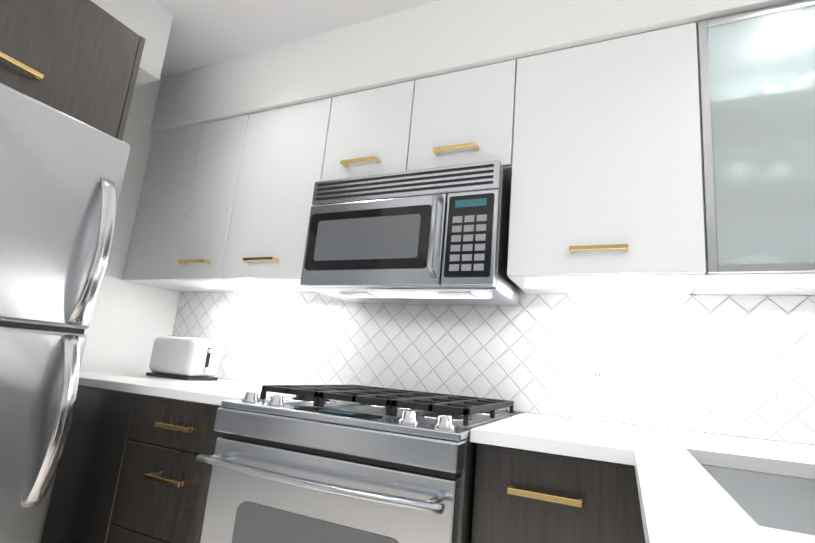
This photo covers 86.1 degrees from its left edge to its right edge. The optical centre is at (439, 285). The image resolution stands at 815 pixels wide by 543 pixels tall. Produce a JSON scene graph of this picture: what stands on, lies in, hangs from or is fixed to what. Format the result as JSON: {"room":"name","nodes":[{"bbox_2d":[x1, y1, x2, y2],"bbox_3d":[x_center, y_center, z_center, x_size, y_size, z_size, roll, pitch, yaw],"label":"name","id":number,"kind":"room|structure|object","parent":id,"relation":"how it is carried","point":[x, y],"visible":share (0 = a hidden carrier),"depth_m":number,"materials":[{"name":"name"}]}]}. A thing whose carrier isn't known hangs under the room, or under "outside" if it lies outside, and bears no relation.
{"room":"kitchen","nodes":[
{"label":"kitchen","id":0,"kind":"room"},
{"bbox_2d":[80,77,179,371],"bbox_3d":[-2.271,-0.235,0.724,0.100,2.500,4.100,0,-12,23],"label":"wall","id":1,"kind":"structure","parent":0,"point":[131,322],"depth_m":2.23,"materials":[{"name":"white paint"}]},
{"bbox_2d":[0,0,145,140],"bbox_3d":[-1.585,-0.798,1.293,0.721,0.436,0.921,0,-12,23],"label":"upper cabinet","id":2,"kind":"object","parent":1,"relation":"attached to","point":[79,60],"visible":0.77,"depth_m":1.41,"materials":[{"name":"brown wood"}]},
{"bbox_2d":[91,0,172,86],"bbox_3d":[-1.904,-1.297,0.841,0.490,0.320,2.560,0,-12,23],"label":"ceiling soffit","id":3,"kind":"object","parent":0,"point":[150,21],"depth_m":1.83,"materials":[{"name":"white paint"}]},
{"bbox_2d":[155,0,438,77],"bbox_3d":[0.407,-1.496,-0.123,5.700,0.060,4.100,0,-12,23],"label":"ceiling","id":4,"kind":"structure","parent":0,"point":[204,32],"depth_m":1.93,"materials":[{"name":"white paint"}]},
{"bbox_2d":[150,0,800,132],"bbox_3d":[0.336,-0.948,1.752,3.910,0.320,0.350,0,-12,23],"label":"ceiling soffit","id":5,"kind":"structure","parent":0,"point":[439,37],"depth_m":1.76,"materials":[{"name":"white paint"}]},
{"bbox_2d":[172,288,814,444],"bbox_3d":[0.291,0.164,1.766,4.010,2.500,0.108,0,-12,23],"label":"wall","id":6,"kind":"structure","parent":0,"point":[738,365],"depth_m":1.61,"materials":[{"name":"white tile"}]},
{"bbox_2d":[122,124,205,291],"bbox_3d":[-1.332,-0.389,2.339,0.372,0.806,0.327,0,-12,23],"label":"upper cabinet","id":7,"kind":"object","parent":6,"relation":"attached to","point":[153,247],"depth_m":2.19,"materials":[{"name":"white wood"}]},
{"bbox_2d":[170,114,269,292],"bbox_3d":[-1.018,-0.390,2.207,0.308,0.806,0.327,0,-12,23],"label":"upper cabinet","id":8,"kind":"object","parent":6,"relation":"attached to","point":[202,242],"depth_m":2.06,"materials":[{"name":"white wood"}]},
{"bbox_2d":[218,98,329,292],"bbox_3d":[-0.656,-0.391,2.054,0.478,0.806,0.327,0,-12,23],"label":"upper cabinet","id":9,"kind":"object","parent":6,"relation":"attached to","point":[283,149],"depth_m":1.91,"materials":[{"name":"white wood"}]},
{"bbox_2d":[322,80,417,180],"bbox_3d":[-0.235,-0.584,1.920,0.400,0.414,0.327,0,-12,23],"label":"upper cabinet","id":10,"kind":"object","parent":6,"relation":"attached to","point":[368,131],"depth_m":1.77,"materials":[{"name":"white wood"}]},
{"bbox_2d":[406,59,517,170],"bbox_3d":[0.137,-0.585,1.763,0.408,0.414,0.327,0,-12,23],"label":"upper cabinet","id":11,"kind":"object","parent":6,"relation":"attached to","point":[468,116],"depth_m":1.61,"materials":[{"name":"white wood"}]},
{"bbox_2d":[300,160,519,305],"bbox_3d":[-0.101,-0.170,1.700,0.760,0.433,0.438,0,-12,23],"label":"microwave","id":12,"kind":"object","parent":11,"relation":"attached to","point":[435,236],"visible":1,"depth_m":1.53,"materials":[{"name":"silver metal"}]},
{"bbox_2d":[587,352,608,385],"bbox_3d":[0.567,0.298,1.555,0.072,0.116,0.006,0,-12,23],"label":"electrical outlet plate","id":13,"kind":"object","parent":6,"relation":"attached to","point":[597,368],"visible":1,"depth_m":1.55,"materials":[{"name":"white plastic"}]},
{"bbox_2d":[506,19,725,294],"bbox_3d":[0.585,-0.394,1.531,0.593,0.806,0.327,0,-12,23],"label":"upper cabinet","id":14,"kind":"object","parent":6,"relation":"attached to","point":[678,160],"depth_m":1.37,"materials":[{"name":"white wood"}]},
{"bbox_3d":[0.212,1.011,-0.603,5.700,0.060,4.100,0,-12,23],"label":"floor","id":15,"kind":"structure","parent":0,"visible":0},
{"bbox_2d":[0,83,129,542],"bbox_3d":[-1.553,0.284,1.100,0.818,1.726,0.750,0,-12,23],"label":"refrigerator","id":16,"kind":"object","parent":15,"relation":"on","point":[61,177],"visible":1,"depth_m":1.23,"materials":[{"name":"grey metal"}]},
{"bbox_2d":[41,387,132,542],"bbox_3d":[-1.342,0.886,1.908,0.683,0.890,0.597,0,-12,23],"label":"base cabinet","id":17,"kind":"object","parent":15,"relation":"on","point":[85,483],"depth_m":1.60,"materials":[{"name":"brown wood"}]},
{"bbox_2d":[105,395,220,542],"bbox_3d":[-0.783,0.885,1.672,0.530,0.890,0.597,0,-12,23],"label":"base cabinet","id":18,"kind":"object","parent":15,"relation":"on","point":[130,469],"depth_m":1.46,"materials":[{"name":"brown wood"}]},
{"bbox_2d":[78,371,295,406],"bbox_3d":[-1.069,0.431,1.873,1.215,0.030,0.638,0,-12,23],"label":"countertop","id":19,"kind":"structure","parent":18,"relation":"on","point":[213,393],"depth_m":1.61,"materials":[{"name":"white stone"}]},
{"bbox_2d":[146,336,221,380],"bbox_3d":[-1.191,0.343,2.062,0.318,0.192,0.170,0,-12,23],"label":"toaster","id":20,"kind":"object","parent":19,"relation":"on","point":[184,358],"visible":1,"depth_m":1.99,"materials":[{"name":"white plastic"}]},
{"bbox_2d":[196,385,517,542],"bbox_3d":[-0.216,0.829,1.343,0.758,0.960,0.765,0,-12,23],"label":"gas range","id":21,"kind":"object","parent":15,"relation":"on","point":[336,464],"visible":1,"depth_m":1.12,"materials":[{"name":"silver metal"}]},
{"bbox_2d":[471,443,640,542],"bbox_3d":[0.358,0.881,1.192,0.405,0.890,0.597,0,-12,23],"label":"base cabinet","id":22,"kind":"object","parent":15,"relation":"on","point":[520,496],"depth_m":0.99,"materials":[{"name":"brown wood"}]},
{"bbox_2d":[470,413,632,466],"bbox_3d":[0.364,0.427,1.269,0.362,0.030,0.638,0,-12,23],"label":"countertop","id":23,"kind":"structure","parent":22,"relation":"on","point":[595,441],"depth_m":1.04,"materials":[{"name":"white stone"}]},
{"bbox_2d":[629,424,814,542],"bbox_3d":[0.561,0.225,0.134,0.885,0.030,2.618,0,-12,23],"label":"countertop","id":24,"kind":"structure","parent":22,"relation":"on","point":[679,500],"depth_m":0.66,"materials":[{"name":"white stone"}]},
{"bbox_2d":[697,455,814,530],"bbox_3d":[0.635,0.441,0.629,0.431,0.220,0.621,0,-12,23],"label":"sink","id":25,"kind":"object","parent":24,"relation":"in","point":[783,496],"depth_m":0.93,"materials":[{"name":"silver metal"}]}
]}

